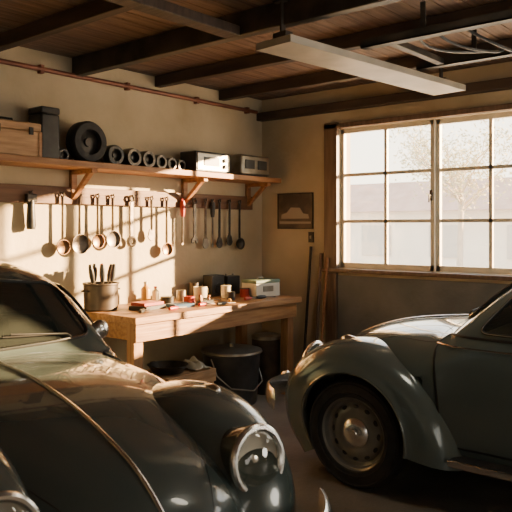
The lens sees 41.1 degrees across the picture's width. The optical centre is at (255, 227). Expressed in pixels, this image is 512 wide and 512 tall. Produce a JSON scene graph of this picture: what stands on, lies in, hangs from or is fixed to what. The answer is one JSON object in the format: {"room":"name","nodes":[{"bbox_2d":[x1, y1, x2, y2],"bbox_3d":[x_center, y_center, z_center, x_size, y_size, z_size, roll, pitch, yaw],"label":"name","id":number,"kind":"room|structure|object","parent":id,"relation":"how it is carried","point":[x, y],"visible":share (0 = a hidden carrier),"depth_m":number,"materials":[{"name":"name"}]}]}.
{"room":"auto repair garage","nodes":[
{"label":"auto repair garage","id":0,"kind":"room"},
{"bbox_2d":[0,46,261,369],"bbox_3d":[-0.890,0.100,5.996,0.200,2.800,3.110,0,0,40],"label":"wall","id":1,"kind":"structure","parent":0,"point":[166,126],"depth_m":5.71,"materials":[{"name":"paint"}]},
{"bbox_2d":[0,183,252,209],"bbox_3d":[-0.922,-0.245,5.780,0.030,0.130,2.720,0,0,40],"label":"rail","id":2,"kind":"object","parent":1,"relation":"attached to","point":[15,193],"visible":0.9,"depth_m":5.47,"materials":[{"name":"brown wood"}]},
{"bbox_2d":[25,190,36,228],"bbox_3d":[-1.615,-0.131,4.900,0.070,0.284,0.080,0,0,40],"label":"mallet","id":3,"kind":"object","parent":2,"relation":"hanging from","point":[30,199],"visible":1,"depth_m":4.88,"materials":[{"name":"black metal"}]},
{"bbox_2d":[56,191,69,254],"bbox_3d":[-1.447,-0.036,5.101,0.045,0.474,0.114,0,0,40],"label":"ladle","id":4,"kind":"object","parent":2,"relation":"hanging from","point":[63,246],"visible":1,"depth_m":5.09,"materials":[{"name":"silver metal"}]},
{"bbox_2d":[56,240,69,254],"bbox_3d":[-1.444,0.144,5.098,0.030,0.114,0.114,0,0,40],"label":"bowl","id":5,"kind":"object","parent":4,"relation":"on","point":[63,246],"depth_m":5.11,"materials":[{"name":"orange metal"}]},
{"bbox_2d":[72,193,88,253],"bbox_3d":[-1.350,-0.036,5.216,0.045,0.474,0.154,0,0,40],"label":"ladle","id":6,"kind":"object","parent":2,"relation":"hanging from","point":[80,242],"visible":1,"depth_m":5.21,"materials":[{"name":"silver metal"}]},
{"bbox_2d":[72,234,88,253],"bbox_3d":[-1.346,0.124,5.213,0.030,0.154,0.154,0,0,40],"label":"bowl","id":7,"kind":"object","parent":6,"relation":"on","point":[80,243],"depth_m":5.22,"materials":[{"name":"metal"}]},
{"bbox_2d":[92,193,104,247],"bbox_3d":[-1.241,-0.056,5.345,0.045,0.434,0.114,0,0,40],"label":"ladle","id":8,"kind":"object","parent":2,"relation":"hanging from","point":[98,241],"visible":1,"depth_m":5.34,"materials":[{"name":"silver metal"}]},
{"bbox_2d":[92,234,104,247],"bbox_3d":[-1.238,0.104,5.341,0.030,0.114,0.114,0,0,40],"label":"bowl","id":9,"kind":"object","parent":8,"relation":"on","point":[98,241],"depth_m":5.35,"materials":[{"name":"orange metal"}]},
{"bbox_2d":[106,194,120,247],"bbox_3d":[-1.147,-0.056,5.456,0.045,0.434,0.140,0,0,40],"label":"ladle","id":10,"kind":"object","parent":2,"relation":"hanging from","point":[113,239],"visible":1,"depth_m":5.45,"materials":[{"name":"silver metal"}]},
{"bbox_2d":[106,231,120,247],"bbox_3d":[-1.143,0.091,5.453,0.030,0.140,0.140,0,0,40],"label":"bowl","id":11,"kind":"object","parent":10,"relation":"on","point":[113,239],"depth_m":5.47,"materials":[{"name":"metal"}]},
{"bbox_2d":[126,195,136,246],"bbox_3d":[-1.022,-0.057,5.604,0.045,0.432,0.094,0,0,40],"label":"wrench","id":12,"kind":"object","parent":2,"relation":"hanging from","point":[131,236],"visible":1,"depth_m":5.59,"materials":[{"name":"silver metal"}]},
{"bbox_2d":[148,196,154,240],"bbox_3d":[-0.883,-0.081,5.768,0.076,0.384,0.043,0,0,-25],"label":"spoon","id":13,"kind":"object","parent":2,"relation":"hanging from","point":[151,234],"visible":1,"depth_m":5.76,"materials":[{"name":"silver metal"}]},
{"bbox_2d":[162,196,172,255],"bbox_3d":[-0.774,-0.016,5.898,0.045,0.514,0.114,0,0,40],"label":"ladle","id":14,"kind":"object","parent":2,"relation":"hanging from","point":[167,248],"visible":1,"depth_m":5.89,"materials":[{"name":"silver metal"}]},
{"bbox_2d":[162,243,172,255],"bbox_3d":[-0.770,0.184,5.894,0.030,0.114,0.114,0,0,40],"label":"bowl","id":15,"kind":"object","parent":14,"relation":"on","point":[167,249],"depth_m":5.91,"materials":[{"name":"orange metal"}]},
{"bbox_2d":[180,197,184,244],"bbox_3d":[-0.650,-0.061,6.042,0.048,0.425,0.048,0,0,40],"label":"screwdriver","id":16,"kind":"object","parent":2,"relation":"hanging from","point":[182,202],"visible":1,"depth_m":6.03,"materials":[{"name":"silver metal"}]},
{"bbox_2d":[191,198,197,243],"bbox_3d":[-0.555,-0.066,6.157,0.045,0.414,0.072,0,0,40],"label":"wrench","id":17,"kind":"object","parent":2,"relation":"hanging from","point":[195,238],"visible":1,"depth_m":6.15,"materials":[{"name":"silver metal"}]},
{"bbox_2d":[202,198,208,248],"bbox_3d":[-0.463,-0.041,6.265,0.076,0.464,0.043,0,0,-25],"label":"wrench","id":18,"kind":"object","parent":2,"relation":"hanging from","point":[205,244],"visible":1,"depth_m":6.26,"materials":[{"name":"black metal"}]},
{"bbox_2d":[210,199,214,246],"bbox_3d":[-0.403,-0.046,6.334,0.048,0.455,0.048,0,0,40],"label":"screwdriver","id":19,"kind":"object","parent":2,"relation":"hanging from","point":[212,204],"visible":1,"depth_m":6.33,"materials":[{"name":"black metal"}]},
{"bbox_2d":[216,199,222,247],"bbox_3d":[-0.343,-0.041,6.408,0.076,0.464,0.043,0,0,-25],"label":"spatula","id":20,"kind":"object","parent":2,"relation":"hanging from","point":[219,243],"visible":1,"depth_m":6.40,"materials":[{"name":"black metal"}]},
{"bbox_2d":[226,199,232,245],"bbox_3d":[-0.253,-0.051,6.514,0.076,0.444,0.043,0,0,-25],"label":"spatula","id":21,"kind":"object","parent":2,"relation":"hanging from","point":[229,241],"visible":1,"depth_m":6.51,"materials":[{"name":"black metal"}]},
{"bbox_2d":[236,200,244,249],"bbox_3d":[-0.160,-0.031,6.624,0.045,0.484,0.114,0,0,40],"label":"ladle","id":22,"kind":"object","parent":2,"relation":"hanging from","point":[240,243],"visible":1,"depth_m":6.62,"materials":[{"name":"black metal"}]},
{"bbox_2d":[236,238,244,249],"bbox_3d":[-0.157,0.154,6.621,0.030,0.114,0.114,0,0,40],"label":"bowl","id":23,"kind":"object","parent":22,"relation":"on","point":[240,243],"depth_m":6.63,"materials":[{"name":"black metal"}]},
{"bbox_2d":[0,58,257,113],"bbox_3d":[-0.901,-1.160,5.795,0.053,0.060,2.790,0,0,40],"label":"pipe","id":24,"kind":"object","parent":1,"relation":"attached to","point":[40,69],"visible":1,"depth_m":5.54,"materials":[{"name":"brown metal"}]},
{"bbox_2d":[0,153,280,205],"bbox_3d":[-0.865,-0.345,5.615,0.330,0.277,3.060,0,0,40],"label":"wall shelf","id":25,"kind":"object","parent":1,"relation":"attached to","point":[75,167],"visible":0.96,"depth_m":5.33,"materials":[{"name":"brown wood"}]},
{"bbox_2d":[0,116,41,156],"bbox_3d":[-1.681,-0.615,4.588,0.234,0.263,0.408,0,0,40],"label":"case","id":26,"kind":"object","parent":25,"relation":"on","point":[16,137],"visible":0.94,"depth_m":4.56,"materials":[{"name":"brown wood"}]},
{"bbox_2d":[28,106,59,158],"bbox_3d":[-1.512,-0.669,4.872,0.175,0.370,0.155,0,0,40],"label":"canister","id":27,"kind":"object","parent":25,"relation":"on","point":[48,117],"visible":0.8,"depth_m":4.82,"materials":[{"name":"black plastic"}]},
{"bbox_2d":[59,149,68,158],"bbox_3d":[-1.422,-0.530,4.979,0.080,0.092,0.092,0,0,40],"label":"pulley","id":28,"kind":"object","parent":25,"relation":"on","point":[63,153],"visible":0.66,"depth_m":4.97,"materials":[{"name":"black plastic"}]},
{"bbox_2d":[66,121,106,161],"bbox_3d":[-1.276,-0.642,5.137,0.120,0.316,0.316,0,0,40],"label":"tire","id":29,"kind":"object","parent":25,"relation":"on","point":[85,140],"visible":0.94,"depth_m":5.10,"materials":[{"name":"rubber"}]},
{"bbox_2d":[102,145,123,163],"bbox_3d":[-1.119,-0.566,5.338,0.090,0.164,0.164,0,0,40],"label":"pulley","id":30,"kind":"object","parent":25,"relation":"on","point":[114,154],"visible":0.87,"depth_m":5.31,"materials":[{"name":"grey metal"}]},
{"bbox_2d":[121,148,141,165],"bbox_3d":[-1.009,-0.561,5.468,0.120,0.154,0.154,0,0,40],"label":"metal ring","id":31,"kind":"object","parent":25,"relation":"on","point":[132,156],"visible":0.81,"depth_m":5.43,"materials":[{"name":"grey metal"}]},
{"bbox_2d":[138,151,155,166],"bbox_3d":[-0.911,-0.556,5.584,0.120,0.144,0.144,0,0,40],"label":"metal ring","id":32,"kind":"object","parent":25,"relation":"on","point":[148,158],"visible":0.72,"depth_m":5.56,"materials":[{"name":"grey metal"}]},
{"bbox_2d":[153,155,166,167],"bbox_3d":[-0.823,-0.546,5.688,0.120,0.124,0.124,0,0,40],"label":"metal ring","id":33,"kind":"object","parent":25,"relation":"on","point":[161,161],"visible":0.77,"depth_m":5.65,"materials":[{"name":"grey metal"}]},
{"bbox_2d":[165,157,176,168],"bbox_3d":[-0.746,-0.539,5.779,0.120,0.110,0.110,0,0,40],"label":"metal ring","id":34,"kind":"object","parent":25,"relation":"on","point":[171,162],"visible":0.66,"depth_m":5.75,"materials":[{"name":"grey metal"}]},
{"bbox_2d":[175,160,185,169],"bbox_3d":[-0.677,-0.533,5.861,0.120,0.098,0.098,0,0,40],"label":"metal ring","id":35,"kind":"object","parent":25,"relation":"on","point":[181,164],"visible":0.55,"depth_m":5.83,"materials":[{"name":"grey metal"}]},
{"bbox_2d":[180,150,229,173],"bbox_3d":[-0.440,-0.574,6.060,0.225,0.180,0.440,0,0,40],"label":"radio","id":36,"kind":"object","parent":25,"relation":"on","point":[195,160],"visible":0.94,"depth_m":5.94,"materials":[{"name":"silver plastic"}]},
{"bbox_2d":[230,154,268,176],"bbox_3d":[-0.069,-0.584,6.513,0.197,0.200,0.420,0,0,40],"label":"radio","id":37,"kind":"object","parent":25,"relation":"on","point":[240,164],"visible":0.88,"depth_m":6.38,"materials":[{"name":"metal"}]},
{"bbox_2d":[0,0,511,99],"bbox_3d":[0.165,-1.355,2.257,9.362,0.090,7.760,0,0,40],"label":"ceiling","id":38,"kind":"structure","parent":0,"point":[132,25],"depth_m":4.60,"materials":[{"name":"brown wood"}]},
{"bbox_2d":[0,0,132,51],"bbox_3d":[0.550,-1.258,2.704,8.850,0.095,0.070,0,0,40],"label":"joist","id":39,"kind":"object","parent":38,"relation":"attached to","point":[95,10],"visible":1,"depth_m":4.13,"materials":[{"name":"brown wood"}]},
{"bbox_2d":[72,0,402,76],"bbox_3d":[1.495,-1.232,2.815,7.550,0.145,0.070,0,0,40],"label":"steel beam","id":40,"kind":"structure","parent":38,"relation":"attached to","point":[263,19],"depth_m":4.26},
{"bbox_2d":[155,0,511,87],"bbox_3d":[2.034,-1.258,3.453,7.550,0.095,0.070,0,0,40],"label":"joist","id":41,"kind":"object","parent":38,"relation":"attached to","point":[349,42],"visible":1,"depth_m":4.95,"materials":[{"name":"brown wood"}]},
{"bbox_2d":[256,0,465,95],"bbox_3d":[0.783,-1.165,4.517,1.920,0.281,0.272,0,0,-44],"label":"light fixture","id":42,"kind":"object","parent":38,"relation":"hanging from","point":[284,43],"visible":0.86,"depth_m":4.28,"materials":[{"name":"metal"}]},
{"bbox_2d":[219,38,511,100],"bbox_3d":[2.550,-1.258,4.064,7.550,0.095,0.070,0,0,40],"label":"joist","id":43,"kind":"object","parent":38,"relation":"attached to","point":[332,76],"visible":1,"depth_m":5.78,"materials":[{"name":"brown wood"}]},
{"bbox_2d":[360,1,511,49],"bbox_3d":[2.337,-1.197,2.765,4.400,0.206,0.060,0,0,40],"label":"rail","id":44,"kind":"object","parent":38,"relation":"hanging from","point":[501,17],"visible":1,"depth_m":3.86,"materials":[{"name":"metal"}]},
{"bbox_2d":[391,42,443,64],"bbox_3d":[1.029,-1.120,4.348,0.050,0.040,0.670,0,0,40],"label":"brace","id":45,"kind":"object","parent":44,"relation":"attached to","point":[407,47],"visible":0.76,"depth_m":4.33,"materials":[{"name":"metal"}]},
{"bbox_2d":[419,40,484,52],"bbox_3d":[1.210,-1.110,4.198,0.678,0.067,0.082,0,0,-31],"label":"cable","id":46,"kind":"object","parent":44,"relation":"hanging from","point":[421,41],"visible":0.68,"depth_m":4.18,"materials":[{"name":"black plastic"}]},
{"bbox_2d":[439,35,504,52],"bbox_3d":[1.325,-1.095,4.085,0.678,0.097,0.104,0,0,-35],"label":"cable","id":47,"kind":"object","parent":44,"relation":"hanging from","point":[442,36],"visible":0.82,"depth_m":4.03,"materials":[{"name":"black plastic"}]},
{"bbox_2d":[468,30,511,51],"bbox_3d":[1.445,-1.080,3.982,0.674,0.125,0.113,0,0,-37],"label":"cable","id":48,"kind":"object","parent":44,"relation":"hanging from","point":[469,31],"visible":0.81,"depth_m":3.87,"materials":[{"name":"black plastic"}]},
{"bbox_2d":[416,29,511,70],"bbox_3d":[2.808,-1.197,3.322,4.400,0.206,0.060,0,0,40],"label":"rail","id":49,"kind":"object","parent":38,"relation":"hanging from","point":[467,58],"visible":0.93,"depth_m":4.49,"materials":[{"name":"metal"}]},
{"bbox_2d":[252,394,511,511],"bbox_3d":[0.105,1.550,2.177,9.450,0.100,7.860,0,0,40],"label":"floor","id":50,"kind":"structure","parent":0,"point":[418,487],"depth_m":3.93,"materials":[{"name":"concrete"}]},
{"bbox_2d":[0,261,331,511],"bbox_3d":[-1.432,0.830,3.343,1.520,1.340,3.941,0,0,-43],"label":"car","id":51,"kind":"object","parent":50,"relation":"on","point":[83,428],"visible":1,"depth_m":2.49,"materials":[{"name":"grey paint"}]},
{"bbox_2d":[0,491,39,511],"bbox_3d":[-0.815,0.849,1.942,0.385,0.261,0.262,0,0,40],"label":"lamp","id":52,"kind":"object","parent":51,"relation":"attached to","point":[10,501],"depth_m":1.89,"materials":[{"name":"silver metal"}]},
{"bbox_2d":[92,320,108,338],"bbox_3d":[-0.860,0.580,3.746,0.071,0.152,0.111,0,0,40],"label":"mirror","id":53,"kind":"object","parent":51,"relation":"on","point":[101,326],"depth_m":3.73,"materials":[{"name":"silver metal"}]},
{"bbox_2d":[220,423,284,491],"bbox_3d":[-0.111,0.849,2.594,0.385,0.261,0.262,0,0,40],"label":"lamp","id":54,"kind":"object","parent":51,"relation":"attached to","point":[252,455],"depth_m":2.49,"materials":[{"name":"silver metal"}]},
{"bbox_2d":[146,367,215,383],"bbox_3d":[-0.640,1.315,5.424,0.396,0.370,0.526,0,0,40],"label":"crate","id":55,"kind":"object","parent":50,"relation":"on","point":[204,374],"visible":0.19,"depth_m":5.37,"materials":[{"name":"brown wood"}]},
{"bbox_2d":[147,360,187,374],"bbox_3d":[-0.689,1.095,5.335,0.319,0.062,0.320,0,0,-13],"label":"bowl","id":56,"kind":"object","parent":55,"relation":"on","point":[166,367],"visible":1,"depth_m":5.30,"materials":[{"name":"black metal"}]},
{"bbox_2d":[184,356,209,369],"bbox_3d":[-0.511,1.083,5.531,0.240,0.084,0.170,0,0,40],"label":"cloth bundle","id":57,"kind":"object","parent":55,"relation":"on","point":[193,363],"visible":0.79,"depth_m":5.47,"materials":[{"name":"beige fabric"}]},
{"bbox_2d":[86,293,300,394],"bbox_3d":[-0.497,1.060,5.670,0.758,0.880,1.920,0,0,40],"label":"workbench","id":58,"kind":"object","parent":50,"relation":"on","point":[132,326],"visible":0.65,"depth_m":5.24,"materials":[{"name":"brown wood"}]},
{"bbox_2d":[81,281,119,311],"bbox_3d":[-1.171,0.516,5.153,0.273,0.205,0.273,0,0,-5],"label":"pot","id":59,"kind":"object","parent":58,"relation":"on","point":[98,297],"visible":0.97,"depth_m":5.04,"materials":[{"name":"metal"}]},
{"bbox_2d":[89,266,94,283],"bbox_3d":[-1.204,0.438,5.067,0.038,0.320,0.096,0,0,33],"label":"chisel","id":60,"kind":"object","parent":59,"relation":"in","point":[91,271],"visible":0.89,"depth_m":5.04,"materials":[{"name":"wood"}]},
{"bbox_2d":[93,264,96,283],"bbox_3d":[-1.223,0.434,5.179,0.037,0.327,0.038,2,2,40],"label":"chisel","id":61,"kind":"object","parent":59,"relation":"in","point":[94,265],"visible":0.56,"depth_m":5.16,"materials":[{"name":"wood"}]},
{"bbox_2d":[100,264,104,283],"bbox_3d":[-1.145,0.434,5.098,0.040,0.326,0.040,0,0,40],"label":"chisel","id":62,"kind":"object","parent":59,"relation":"in","point":[102,268],"visible":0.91,"depth_m":5.08,"materials":[{"name":"wood"}]},
{"bbox_2d":[107,264,112,283],"bbox_3d":[-1.137,0.438,5.239,0.037,0.320,0.095,0,0,40],"label":"chisel","id":63,"kind":"object","parent":59,"relation":"in","point":[110,265],"visible":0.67,"depth_m":5.24,"materials":[{"name":"wood"}]},
{"bbox_2d":[110,264,115,283],"bbox_3d":[-1.096,0.436,5.182,0.071,0.323,0.037,0,0,-24],"label":"chisel","id":64,"kind":"object","parent":59,"relation":"in","point":[113,269],"visible":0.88,"depth_m":5.17,"materials":[{"name":"wood"}]},
{"bbox_2d":[138,309,149,313],"bbox_3d":[-0.814,0.603,4.994,0.032,0.031,0.200,0,0,12],"label":"screwdriver","id":65,"kind":"object","parent":58,"relation":"on","point":[140,311],"visible":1,"depth_m":4.92,"materials":[{"name":"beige plastic"}]},
{"bbox_2d":[141,281,149,300],"bbox_3d":[-0.901,0.529,5.580,0.076,0.180,0.076,0,0,40],"label":"bottle","id":66,"kind":"object","parent":58,"relation":"on","point":[145,290],"visible":0.76,"depth_m":5.55,"materials":[{"name":"orange glass"}]},
{"bbox_2d":[129,304,165,310],"bbox_3d":[-0.828,0.604,5.217,0.170,0.030,0.247,0,0,29],"label":"book","id":67,"kind":"object","parent":58,"relation":"on","point":[154,307],"visible":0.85,"depth_m":5.13,"materials":[{"name":"black paper"}]},
{"bbox_2d":[131,300,163,306],"bbox_3d":[-0.828,0.577,5.217,0.150,0.024,0.207,0,0,37],"label":"book","id":68,"kind":"object","parent":67,"relation":"on","point":[147,302],"visible":1,"depth_m":5.16,"materials":[{"name":"paper"}]},
{"bbox_2d":[152,286,158,300],"bbox_3d":[-0.842,0.554,5.713,0.060,0.130,0.060,0,0,40],"label":"bottle","id":69,"kind":"object","parent":58,"relation":"on","point":[155,293],"visible":0.78,"depth_m":5.69,"materials":[{"name":"beige ceramic"}]},
{"bbox_2d":[160,296,173,303],"bbox_3d":[-0.722,0.589,5.559,0.114,0.060,0.114,0,0,40],"label":"tin","id":70,"kind":"object","parent":58,"relation":"on","point":[167,299],"visible":0.88,"depth_m":5.51,"materials":[{"name":"black metal"}]},
{"bbox_2d":[168,306,186,310],"bbox_3d":[-0.590,0.603,5.160,0.032,0.031,0.200,0,0,35],"label":"screwdriver","id":71,"kind":"object","parent":58,"relation":"on","point":[171,307],"visible":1,"depth_m":5.11,"materials":[{"name":"red paint"}]},
{"bbox_2d":[166,302,194,306],"bbox_3d":[-0.590,0.605,5.344,0.187,0.028,0.130,0,0,-38],"label":"book","id":72,"kind":"object","parent":58,"relation":"on","point":[180,304],"visible":0.77,"depth_m":5.32,"materials":[{"name":"grey paper"}]},
{"bbox_2d":[176,290,185,300],"bbox_3d":[-0.636,0.574,5.801,0.083,0.090,0.083,0,0,40],"label":"tin","id":73,"kind":"object","parent":58,"relation":"on","point":[179,293],"visible":0.97,"depth_m":5.77,"materials":[{"name":"metal"}]},
{"bbox_2d":[183,296,194,302],"bbox_3d":[-0.550,0.591,5.623,0.093,0.055,0.094,0,0,40],"label":"tin","id":74,"kind":"object","parent":58,"relation":"on","point":[191,299],"visible":0.86,"depth_m":5.59,"materials":[{"name":"red paint"}]},
{"bbox_2d":[189,282,198,295],"bbox_3d":[-0.555,0.554,6.098,0.093,0.131,0.094,0,0,40],"label":"tin","id":75,"kind":"object","parent":58,"relation":"on","point":[191,284],"visible":0.66,"depth_m":6.06,"materials":[{"name":"metal"}]},
{"bbox_2d":[193,286,207,299],"bbox_3d":[-0.471,0.564,5.909,0.142,0.110,0.120,0,0,-14],"label":"mug","id":76,"kind":"object","parent":58,"relation":"on","point":[198,290],"visible":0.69,"depth_m":5.86,"materials":[{"name":"beige ceramic"}]},
{"bbox_2d":[196,295,213,304],"bbox_3d":[-0.417,0.579,5.564,0.055,0.080,0.200,0,0,26],"label":"plane","id":77,"kind":"object","parent":58,"relation":"on","point":[208,300],"visible":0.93,"depth_m":5.54,"materials":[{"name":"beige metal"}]},
{"bbox_2d":[198,302,214,305],"bbox_3d":[-0.392,0.603,5.425,0.032,0.031,0.200,0,0,35],"label":"screwdriver","id":78,"kind":"object","parent":58,"relation":"on","point":[201,303],"visible":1,"depth_m":5.38,"materials":[{"name":"red paint"}]},
{"bbox_2d":[203,274,223,296],"bbox_3d":[-0.384,0.524,6.216,0.130,0.190,0.160,0,0,40],"label":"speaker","id":79,"kind":"object","parent":58,"relation":"on","point":[213,282],"visible":0.81,"depth_m":6.16},
{"bbox_2d":[221,285,230,297],"bbox_3d":[-0.266,0.564,6.038,0.093,0.110,0.094,0,0,40],"label":"tin","id":80,"kind":"object","parent":58,"relation":"on","point":[224,288],"visible":0.86,"depth_m":6.00,"materials":[{"name":"beige metal"}]},
{"bbox_2d":[216,301,235,304],"bbox_3d":[-0.239,0.603,5.479,0.200,0.031,0.032,0,0,-44],"label":"screwdriver","id":81,"kind":"object","parent":58,"relation":"on","point":[220,302],"visible":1,"depth_m":5.44,"materials":[{"name":"black plastic"}]},
{"bbox_2d":[227,291,234,299],"bbox_3d":[-0.216,0.584,5.864,0.072,0.070,0.073,0,0,40],"label":"tin","id":82,"kind":"object","parent":58,"relation":"on","point":[230,294],"visible":0.88,"depth_m":5.83,"materials":[{"name":"black metal"}]},
{"bbox_2d":[224,273,239,293],"bbox_3d":[-0.248,0.524,6.415,0.110,0.190,0.170,0,0,40],"label":"battery pack","id":83,"kind":"object","parent":58,"relation":"on","point":[233,280],"visible":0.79,"depth_m":6.38,"materials":[{"name":"black plastic"}]},
{"bbox_2d":[240,288,249,296],"bbox_3d":[-0.101,0.579,6.108,0.087,0.080,0.087,0,0,40],"label":"jar","id":84,"kind":"object","parent":58,"relation":"on","point":[244,292],"visible":0.94,"depth_m":6.07,"materials":[{"name":"red paint"}]},
{"bbox_2d":[244,296,256,299],"bbox_3d":[-0.040,0.603,5.873,0.032,0.031,0.200,0,0,35],"label":"screwdriver","id":85,"kind":"object","parent":58,"relation":"on","point":[249,297],"visible":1,"depth_m":5.82,"materials":[{"name":"red paint"}]},
{"bbox_2d":[242,277,279,296],"bbox_3d":[0.045,0.533,6.233,0.295,0.173,0.206,0,0,-41],"label":"box","id":86,"kind":"object","parent":58,"relation":"on","point":[260,285],"visible":0.9,"depth_m":6.15,"materials":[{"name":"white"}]},
{"bbox_2d":[256,295,275,298],"bbox_3d":[0.088,0.603,5.987,0.200,0.031,0.032,0,0,-33],"label":"screwdriver","id":87,"kind":"object","parent":58,"relation":"on","point":[258,296],"visible":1,"depth_m":5.95,"materials":[{"name":"black plastic"}]},
{"bbox_2d":[201,343,262,404],"bbox_3d":[-0.212,1.248,5.900,0.534,0.505,0.544,0,0,40],"label":"bucket","id":88,"kind":"object","parent":50,"relation":"on","point":[236,365],"visible":0.84,"depth_m":5.70,"materials":[{"name":"metal"}]},
{"bbox_2d":[252,332,280,394],"bbox_3d":[0.093,1.234,6.245,0.266,0.532,0.268,0,0,40],"label":"canister","id":89,"kind":"object","parent":50,"relation":"on","point":[269,366],"visible":0.74,"depth_m":6.13,"materials":[{"name":"metal"}]},
{"bbox_2d":[303,246,311,353],"bbox_3d":[0.489,0.839,6.465,0.139,1.322,0.187,0,0,40],"label":"pole","id":90,"kind":"object","parent":50,"relation":"on","point":[310,247],"visible":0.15,"depth_m":6.48,"materials":[{"name":"black metal"}]},
{"bbox_2d":[315,253,322,340],"bbox_3d":[0.579,0.870,6.413,0.032,1.263,0.156,0,0,36],"label":"pole","id":91,"kind":"object","parent":50,"relation":"on","point":[320,254],"visible":0.66,"depth_m":6.42,"materials":[{"name":"brown wood"}]},
{"bbox_2d":[320,258,328,341],"bbox_3d":[0.624,0.889,6.285,0.139,1.222,0.207,0,0,40],"label":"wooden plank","id":92,"kind":"object","parent":50,"relation":"on","point":[327,259],"visible":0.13,"depth_m":6.31,"materials":[{"name":"brown wood"}]},
{"bbox_2d":[265,283,511,488],"bbox_3d":[1.866,0.797,3.765,3.941,1.405,1.560,0,0,40],"label":"car","id":93,"kind":"object","parent":50,"relation":"on","point":[433,391],"visible":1,"depth_m":3.73,"materials":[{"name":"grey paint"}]},
{"bbox_2d":[303,341,352,382],"bbox_3d":[0.497,0.859,4.319,0.380,0.261,0.264,0,0,40],"label":"lamp","id":94,"kind":"object","parent":93,"relation":"attached to","point":[330,378],"depth_m":4.28,"materials":[{"name":"silver metal"}]},
{"bbox_2d":[262,61,511,373],"bbox_3d":[3.009,0.100,4.606,7.550,2.800,0.200,0,0,40],"label":"wall","id":95,"kind":"structure","parent":0,"point":[294,147],"depth_m":6.55,"materials":[{"name":"paint"}]},
{"bbox_2d":[277,192,312,228],"bbox_3d":[0.383,-0.165,6.681,0.430,0.350,0.014,0,0,40],"label":"framed picture","id":96,"kind":"object","parent":95,"relation":"attached to","point":[294,210],"visible":1,"depth_m":6.67,"materials":[{"name":"black metal"}]},
{"bbox_2d":[308,232,313,241],"bbox_3d":[0.527,0.090,6.557,0.060,0.100,0.022,0,0,40],"label":"light switch","id":97,"kind":"object","parent":95,"relation":"attached to","point":[310,234],"visible":1,"depth_m":6.55,"materials":[{"name":"black metal"}]},
{"bbox_2d":[325,272,337,342],"bbox_3d":[0.709,0.960,6.393,0.120,1.080,0.040,0,0,40],"label":"trim","id":98,"kind":"structure","parent":95,"relation":"attached to","point":[331,308],"depth_m":6.37,"materials":[{"name":"brown wood"}]},
{"bbox_2d":[257,77,511,121],"bbox_3d":[2.915,-1.120,4.495,7.550,0.080,0.090,0,0,40],"label":"wall plate","id":99,"kind":"object","parent":95,"relation":"attached to","point":[501,84],"visible":1,"depth_m":5.99,"materials":[{"name":"brown wood"}]},
{"bbox_2d":[321,103,511,280],"bbox_3d":[1.855,-0.285,5.463,3.100,1.390,0.190,0,0,40],"label":"window","id":100,"kind":"structure","parent":95,"relation":"in","point":[331,130],"depth_m":5.86,"materials":[{"name":"beige paint"}]},
{"bbox_2d":[338,275,508,338],"bbox_3d":[3.294,0.970,4.223,6.620,1.060,0.016,0,0,40],"label":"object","id":101,"kind":"structure","parent":95,"relation":"attached to","point":[364,302],"depth_m":5.95,"materials":[{"name":"beige paint"}]},
{"bbox_3d":[-2.303,0.100,-0.672,9.250,2.800,0.200,0,0,40],"label":"wall","id":102,"kind":"structure","parent":0,"visible":0},
{"bbox_2d":[105,0,239,38],"bbox_3d":[-1.738,-1.180,2.228,0.110,0.060,4.960,0,0,40],"label":"girder","id":103,"kind":"object","parent":102,"relation":"attached to","point":[163,9],"visible":1,"depth_m":3.76,"materials":[{"name":"brown wood"}]},
{"label":"outside","id":104,"kind":"structure","parent":0,"visible":0},
{"bbox_3d":[19.418,1.610,30.724,70.000,0.100,60.000,0,0,40],"label":"pavement","id":105,"kind":"object","parent":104,"visible":0},
{"bbox_2d":[350,177,511,267],"bbox_3d":[8.294,-0.090,23.758,17.600,3.300,3.800,0,0,40],"label":"building","id":106,"kind":"structure","parent":105,"relation":"on","point":[409,243],"depth_m":23.98,"materials":[{"name":"ceramic"}]},
{"bbox_2d":[389,118,511,265],"bbox_3d":[5.083,-0.866,17.098,3.973,4.843,3.457,0,0,40],"label":"tree","id":107,"kind":"object","parent":105,"relation":"on","point":[458,193],"visible":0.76,"depth_m":16.90,"materials":[{"name":"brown plant"}]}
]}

